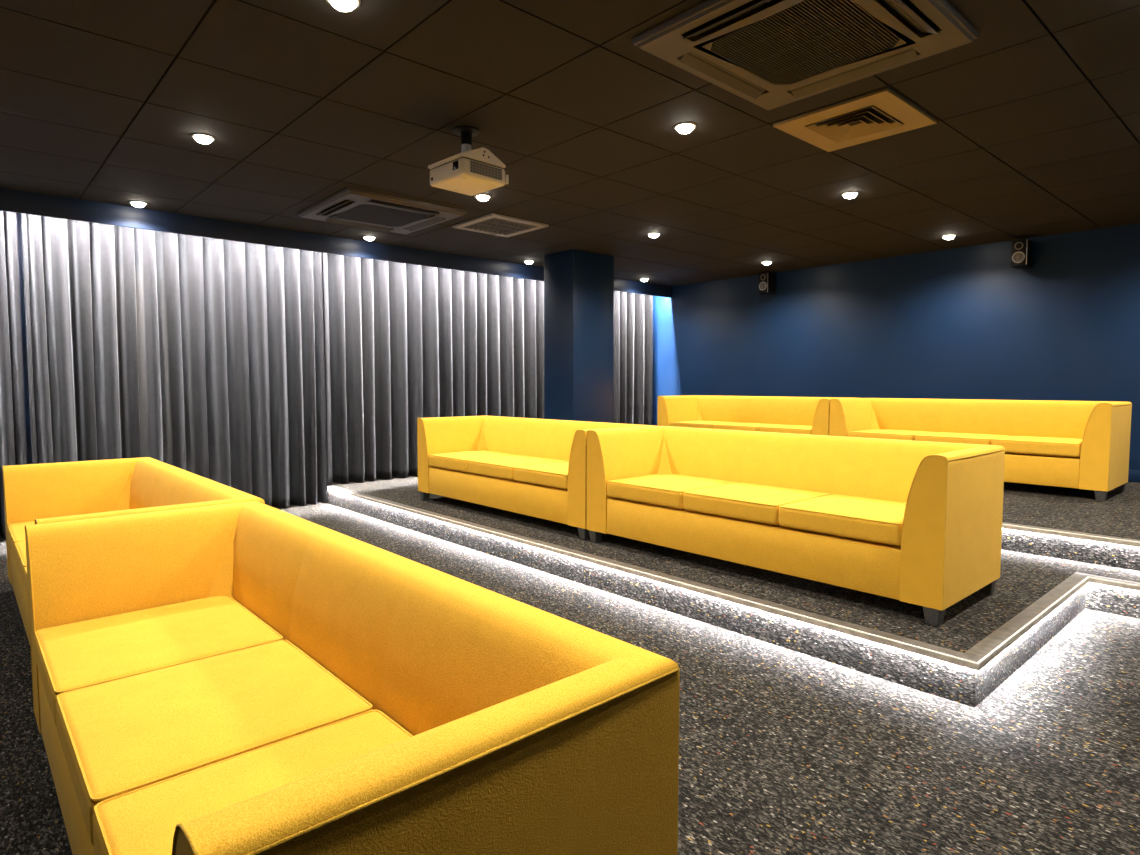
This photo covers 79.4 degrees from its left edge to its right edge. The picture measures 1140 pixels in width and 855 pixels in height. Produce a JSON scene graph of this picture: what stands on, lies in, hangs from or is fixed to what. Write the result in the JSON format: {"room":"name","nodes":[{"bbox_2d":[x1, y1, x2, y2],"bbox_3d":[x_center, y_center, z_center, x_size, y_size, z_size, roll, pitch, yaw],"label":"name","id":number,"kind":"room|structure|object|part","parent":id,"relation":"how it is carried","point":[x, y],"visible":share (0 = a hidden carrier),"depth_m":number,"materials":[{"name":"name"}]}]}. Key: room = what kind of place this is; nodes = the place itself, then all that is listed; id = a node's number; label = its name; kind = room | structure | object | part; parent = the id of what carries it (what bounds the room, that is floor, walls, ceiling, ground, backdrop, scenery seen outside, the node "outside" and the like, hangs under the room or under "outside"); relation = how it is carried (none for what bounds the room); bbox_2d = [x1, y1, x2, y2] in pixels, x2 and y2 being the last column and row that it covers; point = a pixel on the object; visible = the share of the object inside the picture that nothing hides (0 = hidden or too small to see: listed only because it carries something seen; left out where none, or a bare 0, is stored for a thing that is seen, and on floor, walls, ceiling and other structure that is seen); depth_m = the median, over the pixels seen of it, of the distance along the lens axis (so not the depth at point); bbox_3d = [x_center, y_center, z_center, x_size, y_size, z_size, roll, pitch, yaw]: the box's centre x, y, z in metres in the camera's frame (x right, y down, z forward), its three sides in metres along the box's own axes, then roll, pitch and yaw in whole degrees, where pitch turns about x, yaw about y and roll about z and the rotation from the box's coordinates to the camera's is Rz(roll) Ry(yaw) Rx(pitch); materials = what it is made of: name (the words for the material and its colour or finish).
{"room":"home theater","nodes":[
{"label":"home theater","id":0,"kind":"room"},
{"bbox_2d":[16,213,32,463],"bbox_3d":[-3.024,-0.593,6.535,10.272,2.600,0.100,-3,5,-42],"label":"wall","id":1,"kind":"structure","parent":0,"point":[18,215],"depth_m":5.35,"materials":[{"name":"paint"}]},
{"bbox_2d":[0,0,1139,286],"bbox_3d":[0.034,-1.550,3.066,10.272,0.080,9.050,-3,5,-42],"label":"ceiling","id":2,"kind":"structure","parent":0,"point":[1036,132],"depth_m":3.53,"materials":[{"name":"tile"}]},
{"bbox_2d":[0,211,26,538],"bbox_3d":[-4.548,-0.386,4.585,1.384,2.420,0.436,-3,5,-42],"label":"curtain","id":3,"kind":"object","parent":2,"relation":"hanging from","point":[12,410],"visible":0.72,"depth_m":4.87,"materials":[{"name":"grey fabric"}]},
{"bbox_2d":[129,201,147,206],"bbox_3d":[-3.129,-1.614,4.975,0.116,0.032,0.116,-3,5,-42],"label":"recessed light","id":4,"kind":"object","parent":2,"relation":"in","point":[134,203],"visible":1,"depth_m":4.95,"materials":[{"name":"white"}]},
{"bbox_2d":[21,214,326,508],"bbox_3d":[-3.214,-0.461,5.785,2.169,2.420,0.466,-3,5,-42],"label":"curtain","id":5,"kind":"object","parent":2,"relation":"hanging from","point":[201,356],"visible":0.83,"depth_m":5.63,"materials":[{"name":"grey fabric"}]},
{"bbox_2d":[191,133,214,143],"bbox_3d":[-1.953,-1.531,3.655,0.116,0.032,0.116,-3,5,-42],"label":"recessed light","id":6,"kind":"object","parent":2,"relation":"in","point":[202,138],"visible":1,"depth_m":3.63,"materials":[{"name":"white"}]},
{"bbox_2d":[326,0,360,11],"bbox_3d":[-0.777,-1.449,2.349,0.116,0.032,0.116,-3,5,-42],"label":"recessed light","id":7,"kind":"object","parent":2,"relation":"in","point":[342,5],"visible":1,"depth_m":2.34,"materials":[{"name":"white metal"}]},
{"bbox_2d":[363,236,375,240],"bbox_3d":[-1.793,-1.687,6.134,0.116,0.032,0.116,-3,5,-42],"label":"recessed light","id":8,"kind":"object","parent":2,"relation":"in","point":[369,238],"visible":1,"depth_m":6.11,"materials":[{"name":"white glass"}]},
{"bbox_2d":[297,187,466,233],"bbox_3d":[-1.437,-1.621,5.232,0.932,0.048,0.923,-3,5,-42],"label":"air conditioner","id":9,"kind":"object","parent":2,"relation":"attached to","point":[362,213],"visible":1,"depth_m":5.15,"materials":[{"name":"grey plastic"}]},
{"bbox_2d":[335,204,427,226],"bbox_3d":[-1.437,-1.617,5.233,0.550,0.011,0.544,-3,5,-42],"label":"grille","id":10,"kind":"object","parent":9,"relation":"attached to","point":[375,214],"depth_m":5.22,"materials":[{"name":"black"}]},
{"bbox_2d":[321,253,543,484],"bbox_3d":[-1.286,-0.651,7.541,3.008,2.261,0.462,-3,5,-42],"label":"curtain","id":11,"kind":"object","parent":2,"relation":"hanging from","point":[404,343],"visible":0.8,"depth_m":7.06,"materials":[{"name":"grey fabric"}]},
{"bbox_2d":[428,125,508,195],"bbox_3d":[-0.531,-1.398,3.576,0.302,0.287,0.298,4,5,44],"label":"projector","id":12,"kind":"object","parent":2,"relation":"hanging from","point":[470,172],"visible":1,"depth_m":3.51,"materials":[{"name":"beige plastic"}]},
{"bbox_2d":[470,160,501,179],"bbox_3d":[-0.424,-1.303,3.480,0.006,0.056,0.203,4,5,44],"label":"vent grille","id":13,"kind":"object","parent":12,"relation":"attached to","point":[479,169],"depth_m":3.47,"materials":[{"name":"grey plastic"}]},
{"bbox_2d":[475,194,490,200],"bbox_3d":[-0.610,-1.603,4.806,0.116,0.032,0.116,-3,5,-42],"label":"recessed light","id":14,"kind":"object","parent":2,"relation":"in","point":[482,197],"visible":1,"depth_m":4.78,"materials":[{"name":"white"}]},
{"bbox_2d":[452,213,548,236],"bbox_3d":[-0.577,-1.665,5.675,0.570,0.014,0.570,-3,5,-42],"label":"ceiling vent","id":15,"kind":"object","parent":2,"relation":"in","point":[493,224],"visible":1,"depth_m":5.65,"materials":[{"name":"grey metal"}]},
{"bbox_2d":[524,260,533,263],"bbox_3d":[-0.440,-1.762,7.334,0.116,0.032,0.116,-3,5,-42],"label":"recessed light","id":16,"kind":"object","parent":2,"relation":"in","point":[525,261],"visible":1,"depth_m":7.30,"materials":[{"name":"white glass"}]},
{"bbox_2d":[613,291,652,424],"bbox_3d":[0.469,-0.820,9.060,1.438,2.113,0.381,-3,5,-42],"label":"curtain","id":17,"kind":"object","parent":2,"relation":"hanging from","point":[633,312],"visible":0.38,"depth_m":9.23,"materials":[{"name":"grey fabric"}]},
{"bbox_2d":[647,233,660,237],"bbox_3d":[0.736,-1.679,6.014,0.116,0.032,0.116,-3,5,-42],"label":"recessed light","id":18,"kind":"object","parent":2,"relation":"in","point":[652,235],"visible":1,"depth_m":5.99,"materials":[{"name":"white glass"}]},
{"bbox_2d":[674,122,696,133],"bbox_3d":[0.588,-1.522,3.506,0.116,0.032,0.116,-3,5,-42],"label":"recessed light","id":19,"kind":"object","parent":2,"relation":"in","point":[684,127],"visible":1,"depth_m":3.48,"materials":[{"name":"white"}]},
{"bbox_2d":[761,261,771,264],"bbox_3d":[2.119,-1.766,7.389,0.116,0.032,0.116,-3,5,-42],"label":"recessed light","id":20,"kind":"object","parent":2,"relation":"in","point":[763,262],"visible":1,"depth_m":7.36,"materials":[{"name":"white glass"}]},
{"bbox_2d":[632,0,978,109],"bbox_3d":[0.882,-1.455,2.590,0.932,0.048,0.899,-3,5,-42],"label":"air conditioner","id":21,"kind":"object","parent":2,"relation":"attached to","point":[813,47],"visible":1,"depth_m":2.57,"materials":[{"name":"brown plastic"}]},
{"bbox_2d":[711,0,899,84],"bbox_3d":[0.882,-1.451,2.590,0.550,0.011,0.531,-3,5,-42],"label":"grille","id":22,"kind":"object","parent":21,"relation":"attached to","point":[799,40],"depth_m":2.57,"materials":[{"name":"black"}]},
{"bbox_2d":[841,191,858,198],"bbox_3d":[1.936,-1.599,4.742,0.116,0.032,0.116,-3,5,-42],"label":"recessed light","id":23,"kind":"object","parent":2,"relation":"in","point":[851,194],"visible":1,"depth_m":4.71,"materials":[{"name":"white"}]},
{"bbox_2d":[773,88,936,151],"bbox_3d":[1.429,-1.523,3.448,0.570,0.020,0.570,-3,5,-42],"label":"ceiling vent","id":24,"kind":"object","parent":2,"relation":"in","point":[882,113],"visible":1,"depth_m":3.42,"materials":[{"name":"brown metal"}]},
{"bbox_2d":[941,234,955,239],"bbox_3d":[3.360,-1.684,6.086,0.116,0.032,0.116,-3,5,-42],"label":"recessed light","id":25,"kind":"object","parent":2,"relation":"in","point":[951,236],"visible":1,"depth_m":6.06,"materials":[{"name":"white glass"}]},
{"bbox_2d":[0,502,1139,854],"bbox_3d":[0.034,0.958,3.223,10.272,0.080,9.050,-3,5,-42],"label":"floor","id":26,"kind":"structure","parent":0,"point":[783,751],"depth_m":2.15,"materials":[{"name":"carpet"}]},
{"bbox_2d":[2,457,264,646],"bbox_3d":[-2.120,0.577,3.194,0.699,0.684,2.040,-3,5,-42],"label":"sofa","id":27,"kind":"object","parent":26,"relation":"on","point":[34,494],"visible":0.35,"depth_m":3.67,"materials":[{"name":"yellow fabric"}]},
{"bbox_2d":[14,541,26,584],"bbox_3d":[-2.180,0.574,3.139,0.536,0.108,0.563,-3,5,-42],"label":"seat cushion","id":28,"kind":"object","parent":27,"relation":"on","point":[19,546],"depth_m":2.97,"materials":[{"name":"yellow fabric"}]},
{"bbox_2d":[7,521,34,558],"bbox_3d":[-2.560,0.548,3.561,0.536,0.108,0.563,-3,5,-42],"label":"seat cushion","id":29,"kind":"object","parent":27,"relation":"on","point":[16,530],"depth_m":3.42,"materials":[{"name":"yellow fabric"}]},
{"bbox_2d":[24,567,27,595],"bbox_3d":[-1.801,0.601,2.718,0.536,0.108,0.563,-3,5,-42],"label":"seat cushion","id":30,"kind":"object","parent":27,"relation":"on","point":[25,568],"depth_m":2.67,"materials":[{"name":"yellow fabric"}]},
{"bbox_3d":[-2.743,0.498,3.887,0.695,0.610,0.170,-3,5,-42],"label":"arm","id":31,"kind":"part","parent":27,"relation":"part of","materials":[{"name":"yellow fabric"}]},
{"bbox_3d":[-1.494,0.586,2.500,0.695,0.610,0.170,-3,5,-42],"label":"arm","id":32,"kind":"part","parent":27,"relation":"part of","materials":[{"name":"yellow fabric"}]},
{"bbox_3d":[-1.947,0.532,3.347,0.235,0.610,2.034,-3,5,-42],"label":"backrest","id":33,"kind":"part","parent":27,"relation":"part of","materials":[{"name":"yellow fabric"}]},
{"bbox_2d":[25,501,679,854],"bbox_3d":[-0.764,0.675,1.640,0.699,0.684,2.040,-3,5,-42],"label":"sofa","id":34,"kind":"object","parent":26,"relation":"on","point":[251,677],"visible":1,"depth_m":1.37,"materials":[{"name":"yellow fabric"}]},
{"bbox_3d":[-1.388,0.596,2.333,0.695,0.610,0.170,-3,5,-42],"label":"arm","id":35,"kind":"part","parent":34,"relation":"part of","materials":[{"name":"yellow fabric"}]},
{"bbox_2d":[34,596,282,724],"bbox_3d":[-1.205,0.645,2.007,0.536,0.108,0.563,-3,5,-42],"label":"seat cushion","id":36,"kind":"object","parent":34,"relation":"on","point":[74,651],"depth_m":1.96,"materials":[{"name":"yellow fabric"}]},
{"bbox_2d":[55,641,372,845],"bbox_3d":[-0.825,0.672,1.585,0.536,0.108,0.563,-3,5,-42],"label":"seat cushion","id":37,"kind":"object","parent":34,"relation":"on","point":[123,735],"depth_m":1.51,"materials":[{"name":"yellow fabric"}]},
{"bbox_2d":[92,711,409,854],"bbox_3d":[-0.445,0.699,1.164,0.536,0.108,0.563,-3,5,-42],"label":"seat cushion","id":38,"kind":"object","parent":34,"relation":"on","point":[140,819],"depth_m":1.25,"materials":[{"name":"yellow fabric"}]},
{"bbox_3d":[-0.138,0.683,0.946,0.695,0.610,0.170,-3,5,-42],"label":"arm","id":39,"kind":"part","parent":34,"relation":"part of","materials":[{"name":"yellow fabric"}]},
{"bbox_3d":[-0.592,0.630,1.793,0.235,0.610,2.034,-3,5,-42],"label":"backrest","id":40,"kind":"part","parent":34,"relation":"part of","materials":[{"name":"yellow fabric"}]},
{"bbox_2d":[544,249,613,422],"bbox_3d":[0.093,-0.693,7.094,0.562,2.136,0.448,-3,5,-42],"label":"wall column","id":41,"kind":"structure","parent":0,"point":[578,284],"depth_m":6.90,"materials":[{"name":"blue paint"}]},
{"bbox_2d":[327,475,1139,707],"bbox_3d":[2.112,0.722,5.080,4.685,0.159,9.050,-3,5,-42],"label":"raised platform","id":42,"kind":"structure","parent":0,"point":[1024,578],"depth_m":3.28,"materials":[{"name":"carpet"}]},
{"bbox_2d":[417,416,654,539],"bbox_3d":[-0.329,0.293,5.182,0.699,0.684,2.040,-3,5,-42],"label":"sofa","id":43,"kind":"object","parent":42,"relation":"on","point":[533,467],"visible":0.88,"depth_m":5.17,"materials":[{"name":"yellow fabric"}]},
{"bbox_3d":[-1.209,0.565,5.718,0.067,0.073,0.067,-3,5,-42],"label":"leg","id":44,"kind":"part","parent":43,"relation":"part of","materials":[{"name":"metal"}]},
{"bbox_3d":[-0.952,0.214,5.874,0.695,0.610,0.170,-3,5,-42],"label":"arm","id":45,"kind":"part","parent":43,"relation":"part of","materials":[{"name":"yellow fabric"}]},
{"bbox_2d":[429,450,518,471],"bbox_3d":[-0.769,0.264,5.548,0.536,0.108,0.563,-3,5,-42],"label":"seat cushion","id":46,"kind":"object","parent":43,"relation":"on","point":[439,460],"depth_m":5.46,"materials":[{"name":"yellow fabric"}]},
{"bbox_2d":[468,455,564,479],"bbox_3d":[-0.389,0.290,5.127,0.536,0.108,0.563,-3,5,-42],"label":"seat cushion","id":47,"kind":"object","parent":43,"relation":"on","point":[499,467],"depth_m":5.02,"materials":[{"name":"yellow fabric"}]},
{"bbox_2d":[514,461,568,489],"bbox_3d":[-0.009,0.317,4.705,0.536,0.108,0.563,-3,5,-42],"label":"seat cushion","id":48,"kind":"object","parent":43,"relation":"on","point":[547,475],"depth_m":4.56,"materials":[{"name":"yellow fabric"}]},
{"bbox_3d":[-0.156,0.248,5.334,0.235,0.610,2.034,-3,5,-42],"label":"backrest","id":49,"kind":"part","parent":43,"relation":"part of","materials":[{"name":"yellow fabric"}]},
{"bbox_3d":[0.093,0.656,4.272,0.067,0.073,0.067,-3,5,-42],"label":"leg","id":50,"kind":"part","parent":43,"relation":"part of","materials":[{"name":"metal"}]},
{"bbox_3d":[0.298,0.301,4.487,0.695,0.610,0.170,-3,5,-42],"label":"arm","id":51,"kind":"part","parent":43,"relation":"part of","materials":[{"name":"yellow fabric"}]},
{"bbox_2d":[327,486,1139,670],"bbox_3d":[1.164,0.728,3.849,1.653,0.026,8.490,-3,5,-42],"label":"trim","id":52,"kind":"structure","parent":42,"relation":"attached to","point":[987,649],"depth_m":3.01,"materials":[{"name":"metal"}]},
{"bbox_2d":[586,426,1004,625],"bbox_3d":[1.039,0.388,3.663,0.699,0.684,2.040,-3,5,-42],"label":"sofa","id":53,"kind":"object","parent":42,"relation":"on","point":[919,523],"visible":1,"depth_m":3.35,"materials":[{"name":"yellow fabric"}]},
{"bbox_3d":[0.159,0.661,4.199,0.067,0.073,0.067,-3,5,-42],"label":"leg","id":54,"kind":"part","parent":53,"relation":"part of","materials":[{"name":"metal"}]},
{"bbox_3d":[0.416,0.310,4.356,0.695,0.610,0.170,-3,5,-42],"label":"arm","id":55,"kind":"part","parent":53,"relation":"part of","materials":[{"name":"yellow fabric"}]},
{"bbox_2d":[607,473,735,508],"bbox_3d":[0.599,0.359,4.030,0.536,0.108,0.563,-3,5,-42],"label":"seat cushion","id":56,"kind":"object","parent":53,"relation":"on","point":[647,490],"depth_m":3.93,"materials":[{"name":"yellow fabric"}]},
{"bbox_2d":[683,483,827,524],"bbox_3d":[0.979,0.386,3.608,0.536,0.108,0.563,-3,5,-42],"label":"seat cushion","id":57,"kind":"object","parent":53,"relation":"on","point":[738,503],"depth_m":3.49,"materials":[{"name":"yellow fabric"}]},
{"bbox_3d":[1.212,0.344,3.816,0.235,0.610,2.034,-3,5,-42],"label":"backrest","id":58,"kind":"part","parent":53,"relation":"part of","materials":[{"name":"yellow fabric"}]},
{"bbox_2d":[779,494,905,545],"bbox_3d":[1.358,0.412,3.187,0.536,0.108,0.563,-3,5,-42],"label":"seat cushion","id":59,"kind":"object","parent":53,"relation":"on","point":[859,519],"depth_m":3.06,"materials":[{"name":"yellow fabric"}]},
{"bbox_3d":[1.461,0.751,2.753,0.067,0.073,0.067,-3,5,-42],"label":"leg","id":60,"kind":"part","parent":53,"relation":"part of","materials":[{"name":"metal"}]},
{"bbox_3d":[1.665,0.397,2.969,0.695,0.610,0.170,-3,5,-42],"label":"arm","id":61,"kind":"part","parent":53,"relation":"part of","materials":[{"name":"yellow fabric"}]},
{"bbox_3d":[1.923,0.725,3.168,0.067,0.073,0.067,-3,5,-42],"label":"leg","id":62,"kind":"part","parent":53,"relation":"part of","materials":[{"name":"metal"}]},
{"bbox_2d":[652,223,1139,470],"bbox_3d":[3.891,-0.597,6.599,0.100,2.600,9.050,-3,5,-42],"label":"wall","id":63,"kind":"structure","parent":0,"point":[962,322],"depth_m":6.84,"materials":[{"name":"blue paint"}]},
{"bbox_2d":[0,187,671,297],"bbox_3d":[-2.457,-1.619,5.838,10.272,0.170,0.043,-3,5,-42],"label":"curtain rail","id":64,"kind":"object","parent":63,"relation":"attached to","point":[11,200],"depth_m":5.68,"materials":[{"name":"blue"}]},
{"bbox_2d":[759,272,775,293],"bbox_3d":[2.320,-1.685,8.033,0.233,0.230,0.125,-3,5,-42],"label":"wall speaker","id":65,"kind":"object","parent":63,"relation":"attached to","point":[767,280],"visible":1,"depth_m":7.96,"materials":[{"name":"black plastic"}]},
{"bbox_2d":[1011,239,1032,268],"bbox_3d":[4.040,-1.545,6.125,0.233,0.230,0.125,-3,5,-42],"label":"wall speaker","id":66,"kind":"object","parent":63,"relation":"attached to","point":[1021,250],"visible":1,"depth_m":6.06,"materials":[{"name":"black plastic"}]},
{"bbox_2d":[1128,470,1139,482],"bbox_3d":[4.163,0.369,6.272,0.014,0.100,8.110,-3,5,-42],"label":"baseboard","id":67,"kind":"structure","parent":63,"relation":"attached to","point":[1133,475],"depth_m":5.69,"materials":[{"name":"blue paint"}]},
{"bbox_2d":[1001,482,1139,570],"bbox_3d":[2.825,0.528,5.710,2.767,0.148,9.050,-3,5,-42],"label":"raised platform","id":68,"kind":"structure","parent":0,"point":[1061,508],"depth_m":4.10,"materials":[{"name":"carpet"}]},
{"bbox_2d":[657,395,847,435],"bbox_3d":[1.925,0.016,7.229,0.699,0.684,2.040,-3,5,-42],"label":"sofa","id":69,"kind":"object","parent":68,"relation":"on","point":[795,415],"visible":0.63,"depth_m":7.37,"materials":[{"name":"yellow fabric"}]},
{"bbox_3d":[1.301,-0.062,7.921,0.695,0.610,0.170,-3,5,-42],"label":"arm","id":70,"kind":"part","parent":69,"relation":"part of","materials":[{"name":"yellow fabric"}]},
{"bbox_2d":[669,421,737,428],"bbox_3d":[1.484,-0.013,7.595,0.536,0.108,0.563,-3,5,-42],"label":"seat cushion","id":71,"kind":"object","parent":69,"relation":"on","point":[692,424],"depth_m":7.45,"materials":[{"name":"yellow fabric"}]},
{"bbox_2d":[711,423,780,431],"bbox_3d":[1.864,0.013,7.174,0.536,0.108,0.563,-3,5,-42],"label":"seat cushion","id":72,"kind":"object","parent":69,"relation":"on","point":[726,426],"depth_m":7.04,"materials":[{"name":"yellow fabric"}]},
{"bbox_3d":[2.097,-0.029,7.381,0.235,0.610,2.034,-3,5,-42],"label":"backrest","id":73,"kind":"part","parent":69,"relation":"part of","materials":[{"name":"yellow fabric"}]},
{"bbox_2d":[759,425,811,434],"bbox_3d":[2.244,0.040,6.752,0.536,0.108,0.563,-3,5,-42],"label":"seat cushion","id":74,"kind":"object","parent":69,"relation":"on","point":[795,429],"depth_m":6.60,"materials":[{"name":"yellow fabric"}]},
{"bbox_3d":[2.551,0.025,6.534,0.695,0.610,0.170,-3,5,-42],"label":"arm","id":75,"kind":"part","parent":69,"relation":"part of","materials":[{"name":"yellow fabric"}]},
{"bbox_2d":[829,398,1131,500],"bbox_3d":[3.292,0.112,5.710,0.699,0.684,2.040,-3,5,-42],"label":"sofa","id":76,"kind":"object","parent":68,"relation":"on","point":[1085,445],"visible":0.74,"depth_m":5.39,"materials":[{"name":"yellow fabric"}]},
{"bbox_3d":[2.669,0.033,6.403,0.695,0.610,0.170,-3,5,-42],"label":"arm","id":77,"kind":"part","parent":76,"relation":"part of","materials":[{"name":"yellow fabric"}]},
{"bbox_2d":[848,429,934,440],"bbox_3d":[2.852,0.082,6.077,0.536,0.108,0.563,-3,5,-42],"label":"seat cushion","id":78,"kind":"object","parent":76,"relation":"on","point":[897,434],"depth_m":5.96,"materials":[{"name":"yellow fabric"}]},
{"bbox_2d":[914,432,1007,444],"bbox_3d":[3.232,0.109,5.655,0.536,0.108,0.563,-3,5,-42],"label":"seat cushion","id":79,"kind":"object","parent":76,"relation":"on","point":[983,438],"depth_m":5.54,"materials":[{"name":"yellow fabric"}]},
{"bbox_3d":[3.465,0.067,5.862,0.235,0.610,2.034,-3,5,-42],"label":"backrest","id":80,"kind":"part","parent":76,"relation":"part of","materials":[{"name":"yellow fabric"}]},
{"bbox_2d":[991,436,1081,456],"bbox_3d":[3.611,0.135,5.234,0.536,0.108,0.563,-3,5,-42],"label":"seat cushion","id":81,"kind":"object","parent":76,"relation":"on","point":[1015,446],"depth_m":5.08,"materials":[{"name":"yellow fabric"}]},
{"bbox_3d":[3.714,0.475,4.800,0.067,0.073,0.067,-3,5,-42],"label":"leg","id":82,"kind":"part","parent":76,"relation":"part of","materials":[{"name":"metal"}]},
{"bbox_3d":[3.919,0.120,5.015,0.695,0.610,0.170,-3,5,-42],"label":"arm","id":83,"kind":"part","parent":76,"relation":"part of","materials":[{"name":"yellow fabric"}]},
{"bbox_3d":[4.176,0.449,5.215,0.067,0.073,0.067,-3,5,-42],"label":"leg","id":84,"kind":"part","parent":76,"relation":"part of","materials":[{"name":"metal"}]},
{"bbox_2d":[1002,522,1139,546],"bbox_3d":[2.001,0.533,4.591,0.068,0.026,8.490,-3,5,-42],"label":"trim","id":85,"kind":"structure","parent":68,"relation":"attached to","point":[1049,531],"depth_m":3.74,"materials":[{"name":"metal"}]}
]}

